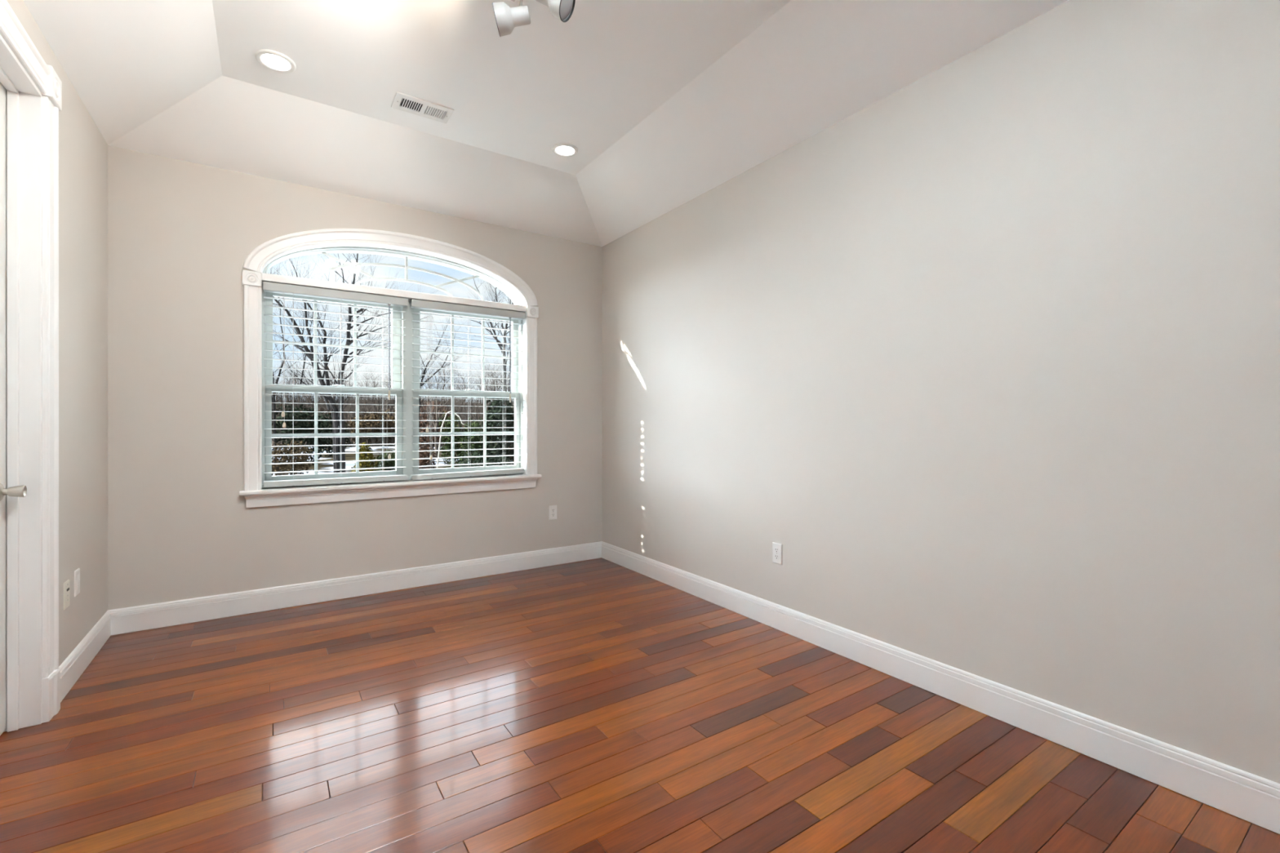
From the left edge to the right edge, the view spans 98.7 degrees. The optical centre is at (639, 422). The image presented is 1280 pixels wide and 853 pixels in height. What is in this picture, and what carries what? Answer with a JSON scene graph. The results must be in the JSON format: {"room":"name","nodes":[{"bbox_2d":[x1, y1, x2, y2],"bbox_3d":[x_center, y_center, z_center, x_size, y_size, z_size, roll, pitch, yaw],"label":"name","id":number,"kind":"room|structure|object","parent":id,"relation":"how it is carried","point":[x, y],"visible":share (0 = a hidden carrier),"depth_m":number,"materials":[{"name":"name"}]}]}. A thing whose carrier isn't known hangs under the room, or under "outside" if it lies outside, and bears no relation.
{"room":"empty bedroom","nodes":[
{"label":"empty bedroom","id":0,"kind":"room"},
{"bbox_2d":[6,0,107,666],"bbox_3d":[-1.301,-0.305,0.462,0.130,3.211,6.260,0,0,-34],"label":"wall","id":1,"kind":"structure","parent":0,"point":[82,148],"depth_m":2.62,"materials":[{"name":"paint"}]},
{"bbox_2d":[0,81,26,735],"bbox_3d":[-2.194,-0.054,1.768,0.102,2.488,0.907,0,0,-34],"label":"door","id":2,"kind":"structure","parent":1,"relation":"in","point":[19,491],"depth_m":2.10,"materials":[{"name":"paint"}]},
{"bbox_2d":[0,0,62,732],"bbox_3d":[-2.171,-0.116,1.784,0.164,2.632,1.169,0,0,-34],"label":"trim","id":3,"kind":"structure","parent":1,"relation":"attached to","point":[33,87],"depth_m":2.17,"materials":[{"name":"paint"}]},
{"bbox_2d":[63,579,70,609],"bbox_3d":[-2.562,0.770,2.458,0.008,0.118,0.071,0,0,-34],"label":"jack plate","id":4,"kind":"object","parent":1,"relation":"attached to","point":[67,584],"visible":1,"depth_m":2.45,"materials":[{"name":"beige plastic"}]},
{"bbox_2d":[74,568,79,596],"bbox_3d":[-2.652,0.754,2.592,0.010,0.118,0.071,0,0,-34],"label":"plate","id":5,"kind":"object","parent":1,"relation":"attached to","point":[77,573],"visible":1,"depth_m":2.58,"materials":[{"name":"white plastic"}]},
{"bbox_2d":[58,610,111,702],"bbox_3d":[-2.725,1.127,2.704,0.014,0.141,0.950,0,0,-34],"label":"baseboard","id":6,"kind":"structure","parent":1,"relation":"attached to","point":[73,666],"depth_m":2.65,"materials":[{"name":"paint"}]},
{"bbox_2d":[107,145,602,609],"bbox_3d":[-1.725,-0.305,4.077,3.446,3.211,0.210,0,0,-34],"label":"wall","id":7,"kind":"structure","parent":0,"point":[181,234],"depth_m":3.41,"materials":[{"name":"paint"}]},
{"bbox_2d":[107,541,601,635],"bbox_3d":[-1.663,1.127,3.984,3.206,0.141,0.014,0,0,-34],"label":"baseboard","id":8,"kind":"structure","parent":7,"relation":"attached to","point":[144,617],"depth_m":3.69,"materials":[{"name":"paint"}]},
{"bbox_2d":[239,228,541,507],"bbox_3d":[-1.719,-0.413,4.066,2.002,1.894,0.295,0,0,-34],"label":"window","id":9,"kind":"structure","parent":7,"relation":"in","point":[256,417],"depth_m":3.97,"materials":[{"name":"paint"}]},
{"bbox_2d":[272,300,391,386],"bbox_3d":[-2.136,-0.544,3.857,0.732,0.592,0.012,0,0,-34],"label":"grille","id":10,"kind":"object","parent":9,"relation":"attached to","point":[345,302],"depth_m":3.90,"materials":[{"name":"grey plastic"}]},
{"bbox_2d":[271,392,395,474],"bbox_3d":[-2.105,0.074,3.821,0.758,0.556,0.012,0,0,-34],"label":"grille","id":11,"kind":"object","parent":9,"relation":"attached to","point":[389,472],"depth_m":3.88,"materials":[{"name":"grey plastic"}]},
{"bbox_2d":[262,281,408,487],"bbox_3d":[-2.055,-0.241,3.762,0.868,1.319,0.082,0,0,-34],"label":"blind","id":12,"kind":"object","parent":9,"relation":"attached to","point":[268,286],"visible":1,"depth_m":3.74,"materials":[{"name":"grey plastic"}]},
{"bbox_2d":[315,252,484,300],"bbox_3d":[-1.740,-1.099,4.097,1.177,0.270,0.010,0,0,-34],"label":"grille","id":13,"kind":"object","parent":9,"relation":"attached to","point":[345,264],"depth_m":4.09,"materials":[{"name":"grey plastic"}]},
{"bbox_2d":[420,315,512,391],"bbox_3d":[-1.369,-0.544,4.374,0.732,0.592,0.012,0,0,-34],"label":"grille","id":14,"kind":"object","parent":9,"relation":"attached to","point":[484,317],"depth_m":4.43,"materials":[{"name":"grey plastic"}]},
{"bbox_2d":[418,395,515,467],"bbox_3d":[-1.347,0.074,4.332,0.758,0.556,0.012,0,0,-34],"label":"grille","id":15,"kind":"object","parent":9,"relation":"attached to","point":[452,433],"depth_m":4.39,"materials":[{"name":"grey plastic"}]},
{"bbox_2d":[410,298,524,479],"bbox_3d":[-1.313,-0.239,4.262,0.873,1.322,0.082,0,0,-34],"label":"blind","id":16,"kind":"object","parent":9,"relation":"attached to","point":[416,304],"visible":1,"depth_m":4.23,"materials":[{"name":"grey plastic"}]},
{"bbox_2d":[549,505,556,519],"bbox_3d":[-0.730,0.757,4.616,0.071,0.118,0.008,0,0,-34],"label":"power outlet","id":17,"kind":"object","parent":7,"relation":"attached to","point":[553,508],"visible":1,"depth_m":4.61,"materials":[{"name":"white plastic"}]},
{"bbox_2d":[271,400,483,447],"bbox_3d":[-61.229,-1.449,99.825,330.000,7.599,110.000,0,0,-34],"label":"hillside","id":18,"kind":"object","parent":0,"point":[344,400],"depth_m":83.00,"materials":[{"name":"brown plant"}]},
{"bbox_2d":[274,364,293,410],"bbox_3d":[-52.629,-4.815,79.900,5.180,7.710,4.241,0,0,35],"label":"bare tree","id":19,"kind":"object","parent":18,"relation":"on","point":[277,365],"visible":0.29,"depth_m":79.79,"materials":[{"name":"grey plant"}]},
{"bbox_2d":[275,368,301,411],"bbox_3d":[-44.896,-3.390,69.406,4.571,7.551,5.484,0,0,-20],"label":"bare tree","id":20,"kind":"object","parent":18,"relation":"on","point":[285,369],"visible":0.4,"depth_m":69.27,"materials":[{"name":"brown plant"}]},
{"bbox_2d":[275,367,306,398],"bbox_3d":[-58.469,-6.475,92.445,6.435,8.372,6.039,0,0,40],"label":"bare tree","id":21,"kind":"object","parent":18,"relation":"on","point":[287,367],"visible":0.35,"depth_m":92.49,"materials":[{"name":"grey plant"}]},
{"bbox_2d":[279,368,303,408],"bbox_3d":[-49.751,-4.795,78.084,4.761,8.332,5.837,0,0,13],"label":"bare tree","id":22,"kind":"object","parent":18,"relation":"on","point":[295,368],"visible":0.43,"depth_m":77.83,"materials":[{"name":"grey plant"}]},
{"bbox_2d":[280,366,311,411],"bbox_3d":[-47.002,-4.532,75.455,5.629,8.380,4.609,0,0,-31],"label":"bare tree","id":23,"kind":"object","parent":18,"relation":"on","point":[297,405],"visible":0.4,"depth_m":75.38,"materials":[{"name":"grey plant"}]},
{"bbox_2d":[296,376,320,410],"bbox_3d":[-43.766,-3.646,71.703,5.282,7.572,4.363,0,0,9],"label":"bare tree","id":24,"kind":"object","parent":18,"relation":"on","point":[299,376],"visible":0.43,"depth_m":71.75,"materials":[{"name":"brown plant"}]},
{"bbox_2d":[294,366,336,415],"bbox_3d":[-40.687,-3.482,68.537,6.301,8.198,5.913,0,0,20],"label":"bare tree","id":25,"kind":"object","parent":18,"relation":"on","point":[310,394],"visible":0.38,"depth_m":68.26,"materials":[{"name":"brown plant"}]},
{"bbox_2d":[303,360,336,408],"bbox_3d":[-49.682,-6.094,85.891,5.968,8.884,4.887,0,0,-4],"label":"bare tree","id":26,"kind":"object","parent":18,"relation":"on","point":[335,361],"visible":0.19,"depth_m":85.66,"materials":[{"name":"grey plant"}]},
{"bbox_2d":[312,379,337,416],"bbox_3d":[-39.237,-3.082,69.748,4.243,7.364,5.137,0,0,6],"label":"bare tree","id":27,"kind":"object","parent":18,"relation":"on","point":[323,407],"visible":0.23,"depth_m":69.27,"materials":[{"name":"brown plant"}]},
{"bbox_2d":[311,366,364,411],"bbox_3d":[-36.471,-3.414,66.748,6.101,8.946,5.528,0,0,-31],"label":"bare tree","id":28,"kind":"object","parent":18,"relation":"on","point":[338,366],"visible":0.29,"depth_m":66.03,"materials":[{"name":"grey plant"}]},
{"bbox_2d":[329,360,353,396],"bbox_3d":[-48.292,-6.407,89.122,5.839,8.692,4.781,0,0,-26],"label":"bare tree","id":29,"kind":"object","parent":18,"relation":"on","point":[348,361],"visible":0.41,"depth_m":88.97,"materials":[{"name":"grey plant"}]},
{"bbox_2d":[342,373,362,405],"bbox_3d":[-43.700,-4.968,82.041,5.312,7.616,4.388,0,0,-30],"label":"bare tree","id":30,"kind":"object","parent":18,"relation":"on","point":[344,374],"visible":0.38,"depth_m":82.23,"materials":[{"name":"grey plant"}]},
{"bbox_2d":[344,394,368,432],"bbox_3d":[-30.935,-1.424,60.054,4.768,6.679,3.397,0,0,-44],"label":"bare tree","id":31,"kind":"object","parent":18,"relation":"on","point":[344,394],"visible":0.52,"depth_m":59.95,"materials":[{"name":"brown plant"}]},
{"bbox_2d":[342,384,377,417],"bbox_3d":[-32.198,-1.827,62.403,4.335,7.014,4.784,0,0,-9],"label":"bare tree","id":32,"kind":"object","parent":18,"relation":"on","point":[359,384],"visible":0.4,"depth_m":61.97,"materials":[{"name":"brown plant"}]},
{"bbox_2d":[347,383,378,433],"bbox_3d":[-31.670,-1.797,62.599,4.705,6.942,3.875,0,0,-32],"label":"bare tree","id":33,"kind":"object","parent":18,"relation":"on","point":[357,384],"visible":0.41,"depth_m":62.50,"materials":[{"name":"brown plant"}]},
{"bbox_2d":[347,377,386,423],"bbox_3d":[-29.173,-1.749,58.252,5.128,8.055,4.331,0,0,26],"label":"bare tree","id":34,"kind":"object","parent":18,"relation":"on","point":[366,410],"visible":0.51,"depth_m":58.32,"materials":[{"name":"brown plant"}]},
{"bbox_2d":[356,368,380,401],"bbox_3d":[-42.597,-5.724,85.588,6.020,8.593,4.910,0,0,44],"label":"bare tree","id":35,"kind":"object","parent":18,"relation":"on","point":[366,368],"visible":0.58,"depth_m":85.39,"materials":[{"name":"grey plant"}]},
{"bbox_2d":[361,369,384,386],"bbox_3d":[-47.531,-6.780,99.060,5.208,7.466,4.302,0,0,26],"label":"bare tree","id":36,"kind":"object","parent":18,"relation":"on","point":[384,370],"visible":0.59,"depth_m":98.78,"materials":[{"name":"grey plant"}]},
{"bbox_2d":[359,373,388,417],"bbox_3d":[-33.440,-3.018,68.885,5.344,7.836,4.843,0,0,27],"label":"bare tree","id":37,"kind":"object","parent":18,"relation":"on","point":[378,400],"visible":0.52,"depth_m":68.93,"materials":[{"name":"brown plant"}]},
{"bbox_2d":[370,382,386,412],"bbox_3d":[-37.242,-3.525,78.877,3.301,6.001,4.031,0,0,39],"label":"bare tree","id":38,"kind":"object","parent":18,"relation":"on","point":[371,382],"visible":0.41,"depth_m":78.80,"materials":[{"name":"brown plant"}]},
{"bbox_2d":[374,381,395,412],"bbox_3d":[-35.441,-3.564,76.482,4.199,6.935,5.037,0,0,23],"label":"bare tree","id":39,"kind":"object","parent":18,"relation":"on","point":[387,399],"visible":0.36,"depth_m":76.28,"materials":[{"name":"brown plant"}]},
{"bbox_2d":[429,355,456,399],"bbox_3d":[-38.170,-8.678,106.169,7.876,10.919,8.392,0,0,-4],"label":"bare tree","id":40,"kind":"object","parent":18,"relation":"on","point":[433,356],"visible":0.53,"depth_m":105.86,"materials":[{"name":"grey plant"}]},
{"bbox_2d":[433,360,478,413],"bbox_3d":[-25.610,-4.298,74.111,6.519,10.239,5.506,0,0,16],"label":"bare tree","id":41,"kind":"object","parent":18,"relation":"on","point":[439,361],"visible":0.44,"depth_m":74.24,"materials":[{"name":"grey plant"}]},
{"bbox_2d":[448,373,469,420],"bbox_3d":[-23.122,-2.672,70.318,4.199,8.255,5.892,0,0,-15],"label":"bare tree","id":42,"kind":"object","parent":18,"relation":"on","point":[463,373],"visible":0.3,"depth_m":69.88,"materials":[{"name":"brown plant"}]},
{"bbox_2d":[448,373,474,417],"bbox_3d":[-26.410,-4.138,80.894,5.893,8.170,6.280,0,0,-12],"label":"bare tree","id":43,"kind":"object","parent":18,"relation":"on","point":[461,373],"visible":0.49,"depth_m":80.79,"materials":[{"name":"brown plant"}]},
{"bbox_2d":[446,366,478,414],"bbox_3d":[-26.734,-5.072,83.955,5.120,9.309,6.253,0,0,16],"label":"bare tree","id":44,"kind":"object","parent":18,"relation":"on","point":[446,366],"visible":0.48,"depth_m":84.07,"materials":[{"name":"brown plant"}]},
{"bbox_2d":[466,378,497,427],"bbox_3d":[-21.004,-2.783,73.424,5.326,8.040,4.311,0,0,-24],"label":"bare tree","id":45,"kind":"object","parent":18,"relation":"on","point":[477,379],"visible":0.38,"depth_m":72.84,"materials":[{"name":"brown plant"}]},
{"bbox_2d":[465,358,502,410],"bbox_3d":[-21.496,-4.516,77.908,7.035,10.472,5.760,0,0,-14],"label":"bare tree","id":46,"kind":"object","parent":18,"relation":"on","point":[486,389],"visible":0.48,"depth_m":77.58,"materials":[{"name":"brown plant"}]},
{"bbox_2d":[472,368,495,402],"bbox_3d":[-31.120,-7.251,109.243,6.450,8.392,6.053,0,0,40],"label":"bare tree","id":47,"kind":"object","parent":18,"relation":"on","point":[477,368],"visible":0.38,"depth_m":108.76,"materials":[{"name":"brown plant"}]},
{"bbox_2d":[466,352,511,416],"bbox_3d":[-18.390,-3.766,66.779,5.990,11.778,8.407,0,0,-7],"label":"bare tree","id":48,"kind":"object","parent":18,"relation":"on","point":[492,380],"visible":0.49,"depth_m":66.98,"materials":[{"name":"brown plant"}]},
{"bbox_2d":[484,364,511,391],"bbox_3d":[-23.717,-6.293,92.165,6.223,10.801,7.534,0,0,24],"label":"bare tree","id":49,"kind":"object","parent":18,"relation":"on","point":[491,364],"visible":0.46,"depth_m":91.36,"materials":[{"name":"brown plant"}]},
{"bbox_2d":[271,444,514,475],"bbox_3d":[-14.695,2.350,30.759,230.000,0.120,58.500,0,0,-34],"label":"ground","id":50,"kind":"structure","parent":0,"point":[348,457],"depth_m":34.62,"materials":[{"name":"white snow"}]},
{"bbox_2d":[271,440,313,475],"bbox_3d":[-10.935,1.504,17.018,1.434,1.960,1.470,0,0,-34],"label":"shrub","id":51,"kind":"object","parent":50,"relation":"on","point":[283,460],"visible":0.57,"depth_m":16.91,"materials":[{"name":"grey plant"}]},
{"bbox_2d":[271,403,330,466],"bbox_3d":[-18.524,0.741,30.025,2.758,3.701,2.822,0,0,21],"label":"shrub","id":52,"kind":"object","parent":50,"relation":"on","point":[301,419],"visible":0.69,"depth_m":29.65,"materials":[{"name":"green plant"}]},
{"bbox_2d":[267,260,364,475],"bbox_3d":[-11.512,-1.851,17.793,5.114,9.570,3.094,0,0,16],"label":"bare tree","id":53,"kind":"object","parent":50,"relation":"on","point":[273,406],"visible":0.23,"depth_m":17.96,"materials":[{"name":"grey plant"}]},
{"bbox_2d":[309,412,352,457],"bbox_3d":[-21.415,0.888,38.040,2.815,3.331,2.741,0,0,-34],"label":"evergreen shrub","id":54,"kind":"object","parent":50,"relation":"on","point":[328,421],"visible":0.25,"depth_m":37.72,"materials":[{"name":"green plant"}]},
{"bbox_2d":[270,253,451,473],"bbox_3d":[-8.243,-2.003,14.983,6.758,8.899,3.425,0,0,7],"label":"bare tree","id":55,"kind":"object","parent":50,"relation":"on","point":[335,411],"visible":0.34,"depth_m":14.89,"materials":[{"name":"grey plant"}]},
{"bbox_2d":[351,441,379,472],"bbox_3d":[-11.020,1.620,21.976,1.293,1.682,1.222,0,0,-34],"label":"evergreen shrub","id":56,"kind":"object","parent":50,"relation":"on","point":[362,456],"visible":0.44,"depth_m":21.87,"materials":[{"name":"green plant"}]},
{"bbox_2d":[344,408,395,445],"bbox_3d":[-27.025,0.638,55.964,6.151,4.017,6.040,0,0,-34],"label":"shrub","id":57,"kind":"object","parent":50,"relation":"on","point":[371,425],"visible":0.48,"depth_m":54.92,"materials":[{"name":"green plant"}]},
{"bbox_2d":[375,448,395,471],"bbox_3d":[-10.482,1.788,23.016,1.246,1.339,1.291,0,0,-34],"label":"evergreen shrub","id":58,"kind":"object","parent":50,"relation":"on","point":[387,464],"visible":0.5,"depth_m":22.71,"materials":[{"name":"green plant"}]},
{"bbox_2d":[271,392,513,447],"bbox_3d":[-33.911,-1.996,84.222,46.500,8.729,80.355,0,0,-34],"label":"undergrowth","id":59,"kind":"object","parent":50,"relation":"on","point":[392,406],"visible":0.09,"depth_m":76.94,"materials":[{"name":"brown plant"}]},
{"bbox_2d":[418,444,436,469],"bbox_3d":[-7.812,1.612,20.005,0.827,1.693,0.847,0,0,-34],"label":"shrub","id":60,"kind":"object","parent":50,"relation":"on","point":[425,462],"visible":0.52,"depth_m":19.93,"materials":[{"name":"green plant"}]},
{"bbox_2d":[419,400,451,449],"bbox_3d":[-18.062,0.335,47.982,3.527,4.626,3.486,0,0,-34],"label":"shrub","id":61,"kind":"object","parent":50,"relation":"on","point":[422,424],"visible":0.38,"depth_m":47.46,"materials":[{"name":"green plant"}]},
{"bbox_2d":[420,362,450,445],"bbox_3d":[-19.021,-1.722,49.179,5.522,8.674,4.664,0,0,29],"label":"bare tree","id":62,"kind":"object","parent":50,"relation":"on","point":[425,362],"visible":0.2,"depth_m":49.24,"materials":[{"name":"brown plant"}]},
{"bbox_2d":[425,376,460,445],"bbox_3d":[-18.256,-1.215,51.120,4.255,7.623,5.166,0,0,-22],"label":"bare tree","id":63,"kind":"object","parent":50,"relation":"on","point":[438,376],"visible":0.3,"depth_m":51.08,"materials":[{"name":"brown plant"}]},
{"bbox_2d":[418,313,469,452],"bbox_3d":[-8.887,-0.839,24.267,3.389,9.500,2.883,0,0,-29],"label":"bare tree","id":64,"kind":"object","parent":50,"relation":"on","point":[424,370],"visible":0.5,"depth_m":24.02,"materials":[{"name":"grey plant"}]},
{"bbox_2d":[419,349,475,457],"bbox_3d":[-13.586,-1.406,37.203,4.300,8.019,5.312,0,0,39],"label":"bare tree","id":65,"kind":"object","parent":50,"relation":"on","point":[437,417],"visible":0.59,"depth_m":36.58,"materials":[{"name":"brown plant"}]},
{"bbox_2d":[436,410,463,468],"bbox_3d":[-8.231,0.913,24.005,1.375,2.879,0.054,0,0,0],"label":"branch","id":66,"kind":"object","parent":50,"relation":"on","point":[451,411],"visible":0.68,"depth_m":23.98,"materials":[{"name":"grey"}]},
{"bbox_2d":[439,411,463,467],"bbox_3d":[-8.493,0.991,24.986,1.225,3.017,1.251,0,0,-34],"label":"evergreen shrub","id":67,"kind":"object","parent":50,"relation":"on","point":[456,439],"visible":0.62,"depth_m":24.84,"materials":[{"name":"green plant"}]},
{"bbox_2d":[439,373,482,430],"bbox_3d":[-17.246,-1.373,52.901,4.263,7.951,5.267,0,0,9],"label":"bare tree","id":68,"kind":"object","parent":50,"relation":"on","point":[460,403],"visible":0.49,"depth_m":53.21,"materials":[{"name":"brown plant"}]},
{"bbox_2d":[457,417,483,466],"bbox_3d":[-6.651,1.140,22.001,1.258,2.746,1.247,0,0,-34],"label":"evergreen shrub","id":69,"kind":"object","parent":50,"relation":"on","point":[475,439],"visible":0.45,"depth_m":21.81,"materials":[{"name":"green plant"}]},
{"bbox_2d":[455,377,485,430],"bbox_3d":[-17.794,-1.580,58.219,4.501,8.371,5.329,0,0,32],"label":"bare tree","id":70,"kind":"object","parent":50,"relation":"on","point":[475,378],"visible":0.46,"depth_m":58.23,"materials":[{"name":"brown plant"}]},
{"bbox_2d":[460,378,495,429],"bbox_3d":[-14.859,-1.184,50.435,5.369,7.521,3.825,0,0,13],"label":"bare tree","id":71,"kind":"object","parent":50,"relation":"on","point":[476,416],"visible":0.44,"depth_m":50.72,"materials":[{"name":"brown plant"}]},
{"bbox_2d":[454,449,510,467],"bbox_3d":[-4.018,1.580,14.030,1.592,1.754,1.552,0,0,-34],"label":"evergreen shrub","id":72,"kind":"object","parent":50,"relation":"on","point":[473,460],"visible":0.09,"depth_m":13.90,"materials":[{"name":"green plant"}]},
{"bbox_2d":[454,274,513,462],"bbox_3d":[-5.623,-2.245,20.896,5.613,11.340,3.205,0,0,9],"label":"bare tree","id":73,"kind":"object","parent":50,"relation":"on","point":[500,345],"visible":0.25,"depth_m":20.88,"materials":[{"name":"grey plant"}]},
{"bbox_2d":[474,358,514,408],"bbox_3d":[-11.577,-1.819,47.640,4.976,8.916,6.043,0,0,40],"label":"bare tree","id":74,"kind":"object","parent":50,"relation":"on","point":[477,358],"visible":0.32,"depth_m":47.57,"materials":[{"name":"brown plant"}]},
{"bbox_2d":[475,374,514,415],"bbox_3d":[-13.870,-1.734,55.987,5.378,8.702,5.935,0,0,42],"label":"bare tree","id":75,"kind":"object","parent":50,"relation":"on","point":[500,375],"visible":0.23,"depth_m":56.36,"materials":[{"name":"brown plant"}]},
{"bbox_2d":[480,397,514,465],"bbox_3d":[-4.558,0.757,18.013,1.400,3.572,1.427,0,0,-34],"label":"evergreen shrub","id":76,"kind":"object","parent":50,"relation":"on","point":[497,426],"visible":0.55,"depth_m":17.69,"materials":[{"name":"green plant"}]},
{"bbox_2d":[23,0,1068,246],"bbox_3d":[0.049,-1.810,1.444,3.406,0.499,6.340,0,0,-34],"label":"ceiling","id":77,"kind":"structure","parent":0,"point":[662,104],"depth_m":2.92,"materials":[{"name":"paint"}]},
{"bbox_2d":[254,48,296,73],"bbox_3d":[-1.873,-1.854,2.826,0.176,0.012,0.176,0,0,-34],"label":"recessed light","id":78,"kind":"object","parent":77,"relation":"in","point":[272,60],"visible":1,"depth_m":2.82,"materials":[{"name":"white plastic"}]},
{"bbox_2d":[391,91,453,123],"bbox_3d":[-1.284,-1.855,3.248,0.320,0.009,0.178,0,0,-34],"label":"ceiling vent","id":79,"kind":"object","parent":77,"relation":"in","point":[403,102],"visible":1,"depth_m":3.24,"materials":[{"name":"white metal"}]},
{"bbox_2d":[492,0,530,36],"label":"track light","id":80,"kind":"object","parent":77,"relation":"attached to","point":[508,19],"depth_m":2.23,"materials":[{"name":"silver metal"}]},
{"bbox_2d":[535,0,575,22],"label":"track light","id":81,"kind":"object","parent":77,"relation":"attached to","point":[562,10],"depth_m":2.10,"materials":[{"name":"grey metal"}]},
{"bbox_2d":[551,142,577,156],"bbox_3d":[-0.511,-1.854,3.746,0.176,0.012,0.176,0,0,-34],"label":"recessed light","id":82,"kind":"object","parent":77,"relation":"in","point":[562,149],"visible":1,"depth_m":3.73,"materials":[{"name":"white plastic"}]},
{"bbox_2d":[0,557,1279,852],"bbox_3d":[0.015,1.250,1.476,3.466,0.100,6.470,0,0,-34],"label":"floor","id":83,"kind":"structure","parent":0,"point":[597,705],"depth_m":1.99,"materials":[{"name":"brown wood"}]},
{"bbox_2d":[602,0,1279,783],"bbox_3d":[1.462,-0.305,2.323,0.120,3.211,6.260,0,0,-34],"label":"wall","id":84,"kind":"structure","parent":0,"point":[988,352],"depth_m":2.21,"materials":[{"name":"paint"}]},
{"bbox_2d":[772,542,782,564],"bbox_3d":[0.797,0.762,3.196,0.008,0.118,0.071,0,0,-34],"label":"power outlet","id":85,"kind":"object","parent":84,"relation":"attached to","point":[776,548],"visible":1,"depth_m":3.19,"materials":[{"name":"white plastic"}]},
{"bbox_2d":[601,541,1279,834],"bbox_3d":[1.373,1.127,2.336,0.014,0.141,6.140,0,0,-34],"label":"baseboard","id":86,"kind":"structure","parent":84,"relation":"attached to","point":[1255,799],"depth_m":2.15,"materials":[{"name":"paint"}]},
{"label":"outside","id":87,"kind":"structure","parent":0,"visible":0},
{"bbox_2d":[272,304,490,342],"bbox_3d":[-15.608,-6.124,32.000,24.559,4.581,0.034,0,0,9],"label":"overhead wire","id":88,"kind":"object","parent":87,"point":[273,304],"visible":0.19,"depth_m":31.46,"materials":[{"name":"grey"}]},
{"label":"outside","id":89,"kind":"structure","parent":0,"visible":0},
{"bbox_2d":[273,312,495,349],"bbox_3d":[-15.608,-5.691,32.000,24.559,4.416,0.034,0,0,9],"label":"overhead wire","id":90,"kind":"object","parent":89,"point":[273,313],"visible":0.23,"depth_m":31.44,"materials":[{"name":"grey"}]},
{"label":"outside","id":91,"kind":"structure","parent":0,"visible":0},
{"bbox_2d":[274,323,511,359],"bbox_3d":[-15.608,-5.145,32.000,24.558,4.162,0.034,0,0,9],"label":"overhead wire","id":92,"kind":"object","parent":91,"point":[274,323],"visible":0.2,"depth_m":31.94,"materials":[{"name":"grey"}]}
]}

